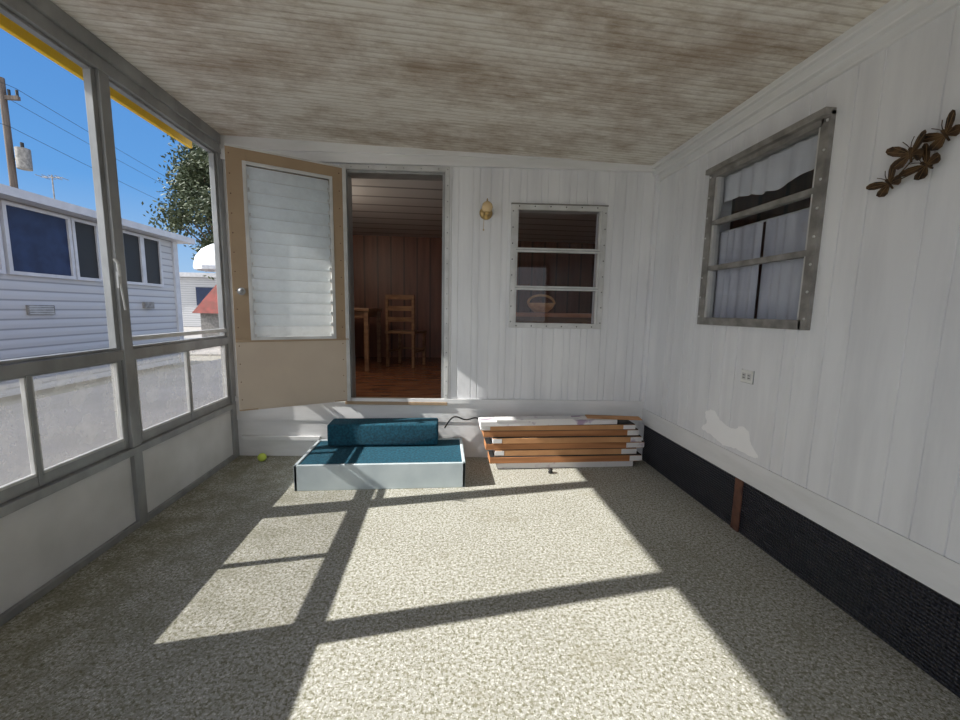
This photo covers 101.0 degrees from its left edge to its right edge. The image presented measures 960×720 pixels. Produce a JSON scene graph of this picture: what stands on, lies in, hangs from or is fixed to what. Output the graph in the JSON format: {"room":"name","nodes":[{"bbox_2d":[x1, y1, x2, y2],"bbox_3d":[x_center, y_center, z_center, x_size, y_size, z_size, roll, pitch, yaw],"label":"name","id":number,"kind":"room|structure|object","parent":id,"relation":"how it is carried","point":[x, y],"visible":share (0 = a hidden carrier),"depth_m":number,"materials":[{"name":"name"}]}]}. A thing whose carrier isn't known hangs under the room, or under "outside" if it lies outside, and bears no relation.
{"room":"sunroom","nodes":[
{"label":"sunroom","id":0,"kind":"room"},
{"bbox_2d":[0,0,239,613],"bbox_3d":[-1.661,-0.061,0.019,0.085,2.455,6.160,0,7,-5],"label":"wall","id":1,"kind":"structure","parent":0,"point":[45,530],"depth_m":1.97,"materials":[{"name":"metal"}]},
{"bbox_2d":[0,4,129,504],"bbox_3d":[-1.809,-0.397,1.519,0.038,1.855,0.935,0,7,-5],"label":"window","id":2,"kind":"structure","parent":1,"relation":"in","point":[39,476],"depth_m":1.86,"materials":[{"name":"grey metal"}]},
{"bbox_2d":[0,454,235,626],"bbox_3d":[-1.668,1.143,0.140,0.020,0.035,6.100,0,7,-5],"label":"baseboard","id":3,"kind":"structure","parent":1,"relation":"attached to","point":[54,582],"depth_m":1.86,"materials":[{"name":"grey metal"}]},
{"bbox_2d":[112,258,126,309],"bbox_3d":[-1.800,-0.377,1.977,0.030,0.254,0.066,-2,8,-24],"label":"handle","id":4,"kind":"object","parent":1,"relation":"in","point":[118,273],"depth_m":1.99,"materials":[{"name":"metal"}]},
{"bbox_2d":[109,79,229,441],"bbox_3d":[-1.900,-0.521,2.507,0.040,1.855,0.945,0,7,-5],"label":"window","id":5,"kind":"structure","parent":1,"relation":"in","point":[155,430],"depth_m":2.62,"materials":[{"name":"grey metal"}]},
{"bbox_2d":[355,357,440,397],"bbox_3d":[-0.055,0.173,4.830,4.200,0.061,3.090,0,7,-5],"label":"floor","id":6,"kind":"structure","parent":0,"point":[397,379],"depth_m":4.27,"materials":[{"name":"laminate"}]},
{"bbox_2d":[354,308,381,371],"bbox_3d":[-1.632,-0.292,5.074,0.600,0.745,1.000,0,7,-5],"label":"dining table","id":7,"kind":"object","parent":6,"relation":"on","point":[366,313],"visible":0.55,"depth_m":4.66,"materials":[{"name":"brown wood"}]},
{"bbox_2d":[385,295,426,367],"bbox_3d":[-0.972,-0.387,5.225,0.420,0.920,0.400,3,7,14],"label":"dining chair","id":8,"kind":"object","parent":6,"relation":"on","point":[388,308],"visible":1,"depth_m":5.04,"materials":[{"name":"brown wood"}]},
{"bbox_2d":[516,312,591,323],"bbox_3d":[0.805,-0.137,4.259,1.400,0.730,0.600,0,7,-5],"label":"countertop","id":9,"kind":"structure","parent":6,"relation":"on","point":[526,317],"depth_m":3.94,"materials":[{"name":"brown wood"}]},
{"bbox_2d":[527,294,555,312],"bbox_3d":[0.639,-0.592,4.135,0.305,0.189,0.296,0,7,-5],"label":"wooden basket","id":10,"kind":"object","parent":9,"relation":"on","point":[535,307],"visible":1,"depth_m":4.07,"materials":[{"name":"brown wood"}]},
{"bbox_2d":[222,160,654,456],"bbox_3d":[-0.275,-0.449,3.156,3.498,2.500,0.177,1,7,-1],"label":"wall","id":11,"kind":"structure","parent":0,"point":[495,369],"depth_m":3.16,"materials":[{"name":"white paint"}]},
{"bbox_2d":[224,143,350,410],"bbox_3d":[-1.324,-0.532,2.825,0.753,1.758,0.104,-3,8,-31],"label":"door","id":12,"kind":"structure","parent":11,"relation":"in","point":[287,215],"depth_m":2.82,"materials":[{"name":"beige paint"}]},
{"bbox_2d":[339,164,449,404],"bbox_3d":[-0.657,-0.556,3.137,0.826,1.825,0.170,1,7,-2],"label":"door frame","id":13,"kind":"structure","parent":11,"relation":"attached to","point":[359,171],"depth_m":3.07,"materials":[{"name":"metal"}]},
{"bbox_2d":[219,135,654,172],"bbox_3d":[-0.267,-1.566,2.943,3.329,0.230,0.045,1,7,-2],"label":"trim","id":14,"kind":"structure","parent":11,"relation":"attached to","point":[325,152],"depth_m":2.93,"materials":[{"name":"white paint"}]},
{"bbox_2d":[444,416,477,427],"bbox_3d":[-0.123,0.501,3.180,0.331,0.102,0.012,1,7,-2],"label":"cable","id":15,"kind":"object","parent":11,"relation":"attached to","point":[453,416],"visible":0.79,"depth_m":3.17,"materials":[{"name":"rubber"}]},
{"bbox_2d":[480,198,492,230],"bbox_3d":[0.051,-1.089,2.972,0.099,0.231,0.130,0,7,-5],"label":"wall sconce","id":16,"kind":"object","parent":11,"relation":"attached to","point":[486,212],"visible":1,"depth_m":2.93,"materials":[{"name":"gold metal"}]},
{"bbox_2d":[508,203,608,328],"bbox_3d":[0.602,-0.725,3.114,0.747,0.947,0.082,1,7,-2],"label":"window","id":17,"kind":"structure","parent":11,"relation":"in","point":[601,210],"depth_m":3.08,"materials":[{"name":"metal"}]},
{"bbox_2d":[50,0,890,164],"bbox_3d":[-0.022,-1.217,0.006,3.660,0.204,6.320,0,7,-5],"label":"ceiling","id":18,"kind":"structure","parent":0,"point":[612,81],"depth_m":1.88,"materials":[{"name":"beige wood"}]},
{"bbox_2d":[0,13,191,147],"bbox_3d":[-1.855,-1.250,-0.179,0.025,0.145,6.300,0,7,-5],"label":"roof fascia","id":19,"kind":"object","parent":18,"relation":"attached to","point":[6,24],"visible":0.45,"depth_m":1.98,"materials":[{"name":"yellow metal"}]},
{"bbox_2d":[353,235,594,356],"bbox_3d":[-0.175,-0.946,6.191,4.200,1.820,0.100,0,7,-5],"label":"wall","id":20,"kind":"structure","parent":0,"point":[382,265],"depth_m":6.09,"materials":[{"name":"brown wood"}]},
{"bbox_2d":[352,178,596,242],"bbox_3d":[-0.028,-1.712,4.681,4.200,0.080,2.920,0,7,-5],"label":"ceiling","id":21,"kind":"structure","parent":0,"point":[380,207],"depth_m":4.62,"materials":[{"name":"brown wood"}]},
{"bbox_2d":[0,456,959,719],"bbox_3d":[-0.032,1.218,0.414,3.470,0.120,6.320,0,7,-5],"label":"floor","id":22,"kind":"structure","parent":0,"point":[572,593],"depth_m":1.56,"materials":[{"name":"beige carpet"}]},
{"bbox_2d":[257,453,266,460],"bbox_3d":[-1.703,0.760,3.095,0.064,0.064,0.064,0,7,-5],"label":"tennis ball","id":23,"kind":"object","parent":22,"relation":"on","point":[262,456],"visible":1,"depth_m":3.08,"materials":[{"name":"fabric"}]},
{"bbox_2d":[293,438,465,490],"bbox_3d":[-0.684,0.747,2.908,1.125,0.175,0.535,0,7,-5],"label":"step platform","id":24,"kind":"object","parent":22,"relation":"on","point":[323,466],"visible":1,"depth_m":2.68,"materials":[{"name":"paint"}]},
{"bbox_2d":[327,418,437,445],"bbox_3d":[-0.734,0.552,3.061,0.820,0.169,0.185,0,7,-5],"label":"carpeted step","id":25,"kind":"structure","parent":24,"relation":"on","point":[340,431],"depth_m":2.98,"materials":[{"name":"teal carpet"}]},
{"bbox_2d":[478,415,643,468],"bbox_3d":[0.636,0.634,3.109,1.303,0.395,0.189,0,7,-5],"label":"bundle","id":26,"kind":"object","parent":22,"relation":"on","point":[515,442],"visible":1,"depth_m":3.04,"materials":[{"name":"brown wood"}]},
{"bbox_2d":[730,169,813,318],"bbox_3d":[1.995,-0.199,2.216,0.855,2.320,1.260,0,7,-5],"label":"window pane","id":27,"kind":"object","parent":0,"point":[804,181],"depth_m":2.72,"materials":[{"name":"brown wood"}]},
{"bbox_2d":[642,5,959,604],"bbox_3d":[1.682,-0.151,0.249,0.126,2.100,6.020,0,7,-5],"label":"wall","id":28,"kind":"structure","parent":0,"point":[851,419],"depth_m":1.57,"materials":[{"name":"white paint"}]},
{"bbox_2d":[639,175,660,401],"bbox_3d":[1.338,-0.616,3.164,0.030,1.910,0.131,0,7,-5],"label":"trim","id":29,"kind":"structure","parent":28,"relation":"attached to","point":[657,183],"depth_m":3.11,"materials":[{"name":"white paint"}]},
{"bbox_2d":[702,409,757,457],"bbox_3d":[1.428,0.414,2.280,0.001,0.185,0.461,0,7,-5],"label":"paint patch","id":30,"kind":"object","parent":28,"relation":"attached to","point":[738,438],"visible":1,"depth_m":2.28,"materials":[{"name":"white paint"}]},
{"bbox_2d":[730,477,743,531],"bbox_3d":[1.440,0.809,2.218,0.010,0.300,0.055,0,7,-5],"label":"strip","id":31,"kind":"object","parent":28,"relation":"attached to","point":[738,488],"visible":0.96,"depth_m":2.21,"materials":[{"name":"wood"}]},
{"bbox_2d":[741,369,754,384],"bbox_3d":[1.440,0.089,2.136,0.012,0.072,0.086,0,7,-5],"label":"electrical outlet","id":32,"kind":"object","parent":28,"relation":"attached to","point":[747,376],"visible":1,"depth_m":2.13,"materials":[{"name":"white plastic"}]},
{"bbox_2d":[697,107,836,329],"bbox_3d":[1.446,-0.645,2.099,0.085,0.935,0.770,0,7,-5],"label":"window","id":33,"kind":"structure","parent":28,"relation":"in","point":[822,122],"depth_m":1.92,"materials":[{"name":"metal"}]},
{"bbox_2d":[713,220,764,318],"bbox_3d":[1.486,-0.501,2.302,0.022,0.530,0.348,0,7,-5],"label":"window curtain","id":34,"kind":"object","parent":33,"relation":"hanging from","point":[736,288],"visible":0.89,"depth_m":2.28,"materials":[{"name":"grey fabric"}]},
{"bbox_2d":[723,133,817,203],"bbox_3d":[1.512,-0.970,2.064,0.022,0.189,0.706,0,7,-5],"label":"window curtain","id":35,"kind":"object","parent":33,"relation":"hanging from","point":[773,172],"visible":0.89,"depth_m":2.04,"materials":[{"name":"fabric"}]},
{"bbox_2d":[757,207,809,319],"bbox_3d":[1.519,-0.456,1.950,0.022,0.530,0.353,0,7,-5],"label":"window curtain","id":36,"kind":"object","parent":33,"relation":"hanging from","point":[780,283],"visible":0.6,"depth_m":1.98,"materials":[{"name":"grey fabric"}]},
{"bbox_2d":[642,425,959,697],"bbox_3d":[1.629,1.044,0.345,0.018,0.303,5.920,0,7,-5],"label":"baseboard","id":37,"kind":"structure","parent":28,"relation":"attached to","point":[919,622],"depth_m":1.66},
{"bbox_2d":[652,0,959,180],"bbox_3d":[1.612,-1.092,0.104,0.085,0.200,5.980,0,7,-5],"label":"trim","id":38,"kind":"structure","parent":28,"relation":"attached to","point":[895,20],"depth_m":1.71,"materials":[{"name":"white paint"}]},
{"bbox_2d":[866,109,959,196],"bbox_3d":[1.496,-0.700,1.376,0.053,0.216,0.269,0,7,-5],"label":"wall decor","id":39,"kind":"object","parent":28,"relation":"attached to","point":[913,152],"visible":1,"depth_m":1.35,"materials":[{"name":"brown metal"}]},
{"label":"outside","id":40,"kind":"structure","parent":0,"visible":0},
{"bbox_2d":[0,82,170,202],"bbox_3d":[-16.501,-8.162,12.612,0.916,2.286,90.001,0,7,-5],"label":"power lines","id":41,"kind":"structure","parent":40,"point":[1,82],"depth_m":15.88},
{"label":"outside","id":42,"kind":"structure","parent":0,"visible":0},
{"bbox_2d":[0,356,220,406],"bbox_3d":[-1.411,-0.442,14.996,120.000,0.120,130.000,0,7,-5],"label":"sandy ground","id":43,"kind":"structure","parent":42,"point":[14,399],"depth_m":6.86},
{"bbox_2d":[0,184,194,397],"bbox_3d":[-8.419,-0.951,4.559,4.480,3.050,9.200,0,7,-5],"label":"home","id":44,"kind":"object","parent":43,"relation":"on","point":[52,298],"visible":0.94,"depth_m":6.33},
{"bbox_2d":[35,174,66,198],"bbox_3d":[-8.783,-3.348,8.171,0.400,0.900,0.300,0,7,-5],"label":"roof antenna","id":45,"kind":"object","parent":44,"relation":"on","point":[46,177],"visible":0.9,"depth_m":8.12,"materials":[{"name":"silver metal"}]},
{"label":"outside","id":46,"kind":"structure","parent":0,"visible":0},
{"bbox_2d":[0,326,222,485],"bbox_3d":[-17.661,-1.249,18.437,28.280,0.070,80.000,0,7,-5],"label":"road","id":47,"kind":"structure","parent":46,"point":[72,424],"depth_m":4.84,"materials":[{"name":"grey asphalt"}]},
{"bbox_2d":[0,77,32,188],"bbox_3d":[-16.621,-5.298,14.278,1.113,9.030,0.386,0,7,-5],"label":"utility pole","id":48,"kind":"object","parent":47,"relation":"on","point":[23,157],"visible":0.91,"depth_m":13.92,"materials":[{"name":"wood"}]},
{"bbox_2d":[141,134,213,279],"bbox_3d":[-13.418,-7.009,20.587,6.596,10.985,6.366,8,10,42],"label":"oak tree","id":49,"kind":"object","parent":47,"relation":"on","point":[192,185],"visible":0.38,"depth_m":19.26,"materials":[{"name":"green plant"}]},
{"bbox_2d":[179,272,215,326],"bbox_3d":[-21.245,-3.944,25.860,11.100,3.250,4.600,0,7,-5],"label":"home","id":50,"kind":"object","parent":47,"relation":"on","point":[195,287],"visible":0.08,"depth_m":24.17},
{"bbox_2d":[193,244,215,271],"bbox_3d":[-7.815,-1.950,12.183,1.560,3.230,1.484,0,7,-5],"label":"satellite dish","id":51,"kind":"object","parent":47,"relation":"on","point":[204,260],"visible":0.19,"depth_m":11.40,"materials":[{"name":"metal"}]},
{"bbox_2d":[192,284,219,336],"bbox_3d":[-8.107,-1.592,13.922,2.750,2.080,1.800,0,7,-5],"label":"garden shed","id":52,"kind":"object","parent":47,"relation":"on","point":[208,308],"visible":0.1,"depth_m":13.17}
]}

